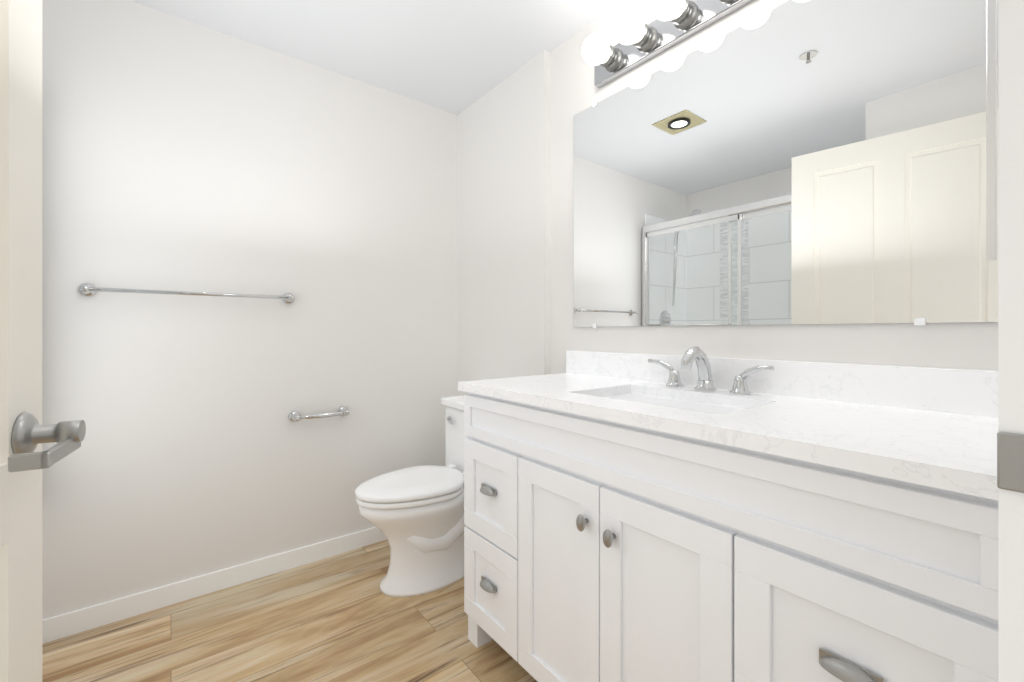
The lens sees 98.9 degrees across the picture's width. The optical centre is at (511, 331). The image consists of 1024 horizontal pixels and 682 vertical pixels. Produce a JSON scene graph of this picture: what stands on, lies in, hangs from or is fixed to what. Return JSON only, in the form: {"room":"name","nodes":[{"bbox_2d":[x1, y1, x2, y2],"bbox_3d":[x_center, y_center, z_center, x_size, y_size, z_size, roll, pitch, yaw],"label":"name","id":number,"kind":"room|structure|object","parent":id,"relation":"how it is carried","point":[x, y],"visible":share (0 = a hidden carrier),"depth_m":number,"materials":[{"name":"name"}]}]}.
{"room":"bathroom","nodes":[
{"label":"bathroom","id":0,"kind":"room"},
{"bbox_2d":[42,0,456,619],"bbox_3d":[-1.297,-0.090,1.910,2.900,2.380,0.120,0,0,-38],"label":"wall","id":1,"kind":"structure","parent":0,"point":[178,154],"depth_m":1.88,"materials":[{"name":"white paint"}]},
{"bbox_2d":[77,283,294,303],"bbox_3d":[-1.283,-0.153,1.799,0.727,0.051,0.072,0,0,-38],"label":"towel rail","id":2,"kind":"object","parent":1,"relation":"attached to","point":[86,289],"visible":1,"depth_m":1.72,"materials":[{"name":"silver metal"}]},
{"bbox_2d":[42,527,386,643],"bbox_3d":[-0.998,1.060,2.060,1.719,0.080,0.011,0,0,-38],"label":"baseboard","id":3,"kind":"structure","parent":1,"relation":"attached to","point":[79,620],"depth_m":1.81,"materials":[{"name":"white paint"}]},
{"bbox_2d":[288,406,349,421],"bbox_3d":[-0.910,0.397,2.089,0.272,0.051,0.074,0,0,-38],"label":"paper holder","id":4,"kind":"object","parent":1,"relation":"attached to","point":[294,416],"visible":1,"depth_m":2.06,"materials":[{"name":"silver metal"}]},
{"bbox_2d":[42,540,537,681],"bbox_3d":[-0.143,1.130,0.427,2.900,0.060,4.050,0,0,-38],"label":"floor","id":5,"kind":"structure","parent":0,"point":[341,617],"depth_m":1.56,"materials":[{"name":"brown wood"}]},
{"bbox_2d":[355,395,467,596],"bbox_3d":[-0.345,0.723,2.012,0.733,0.759,0.456,0,0,-38],"label":"toilet","id":6,"kind":"object","parent":5,"relation":"on","point":[415,515],"visible":0.6,"depth_m":1.86,"materials":[{"name":"white ceramic"}]},
{"bbox_2d":[458,386,997,681],"bbox_3d":[0.433,0.655,1.204,0.584,0.890,1.300,0,0,-38],"label":"bathroom vanity","id":7,"kind":"object","parent":5,"relation":"on","point":[695,514],"depth_m":0.85,"materials":[{"name":"white paint"}]},
{"bbox_2d":[458,374,997,489],"bbox_3d":[0.435,0.195,1.219,0.563,0.030,1.320,0,0,-38],"label":"countertop","id":8,"kind":"structure","parent":7,"relation":"on","point":[936,443],"depth_m":0.87,"materials":[{"name":"white stone"}]},
{"bbox_2d":[602,390,757,413],"bbox_3d":[0.425,0.272,1.217,0.317,0.147,0.469,0,0,-38],"label":"sink","id":9,"kind":"object","parent":8,"relation":"in","point":[687,401],"depth_m":1.31,"materials":[{"name":"white ceramic"}]},
{"bbox_2d":[646,346,777,393],"bbox_3d":[0.558,0.112,1.322,0.157,0.136,0.395,0,0,-38],"label":"faucet","id":10,"kind":"object","parent":8,"relation":"on","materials":[{"name":"silver metal"}]},
{"bbox_2d":[130,0,621,114],"bbox_3d":[-0.143,-1.310,0.427,2.900,0.060,4.050,0,0,-38],"label":"ceiling","id":11,"kind":"structure","parent":0,"point":[456,57],"depth_m":1.88,"materials":[{"name":"white paint"}]},
{"bbox_2d":[457,0,997,395],"bbox_3d":[0.922,-0.090,1.157,0.200,2.380,3.894,0,0,-38],"label":"wall","id":12,"kind":"structure","parent":0,"point":[574,90],"depth_m":1.99,"materials":[{"name":"white paint"}]},
{"bbox_2d":[582,0,752,87],"bbox_3d":[0.573,-1.044,1.352,0.184,0.112,0.950,0,0,-38],"label":"vanity light bar","id":13,"kind":"object","parent":12,"relation":"attached to","point":[641,41],"visible":1,"depth_m":1.50,"materials":[{"name":"silver metal"}]},
{"bbox_2d":[566,350,997,417],"bbox_3d":[0.649,0.132,1.385,0.020,0.097,1.320,0,0,-38],"label":"backsplash","id":14,"kind":"structure","parent":12,"relation":"attached to","point":[959,391],"depth_m":1.09,"materials":[{"name":"white stone"}]},
{"bbox_2d":[574,0,997,327],"bbox_3d":[0.654,-0.475,1.388,0.012,0.922,1.266,0,0,-38],"label":"mirror","id":15,"kind":"object","parent":12,"relation":"attached to","point":[812,162],"visible":1,"depth_m":1.20,"materials":[{"name":"silver mirror"}]},
{"bbox_3d":[0.817,-0.090,0.598,0.825,2.380,0.120,0,0,-38],"label":"wall","id":16,"kind":"structure","parent":0,"visible":0},
{"bbox_2d":[997,0,1023,681],"bbox_3d":[0.475,0.000,0.339,0.154,2.200,0.132,0,0,-38],"label":"door frame","id":17,"kind":"structure","parent":16,"relation":"attached to","point":[1010,459],"depth_m":0.34,"materials":[{"name":"white paint"}]},
{"bbox_3d":[-0.308,-0.090,-0.797,0.795,2.380,2.320,0,0,-38],"label":"wall","id":18,"kind":"structure","parent":0,"visible":0},
{"bbox_2d":[0,0,85,681],"bbox_3d":[-0.534,0.031,0.330,0.224,2.122,0.896,0,0,-38],"label":"door","id":19,"kind":"structure","parent":18,"relation":"in","point":[25,434],"depth_m":0.65,"materials":[{"name":"white paint"}]}
]}

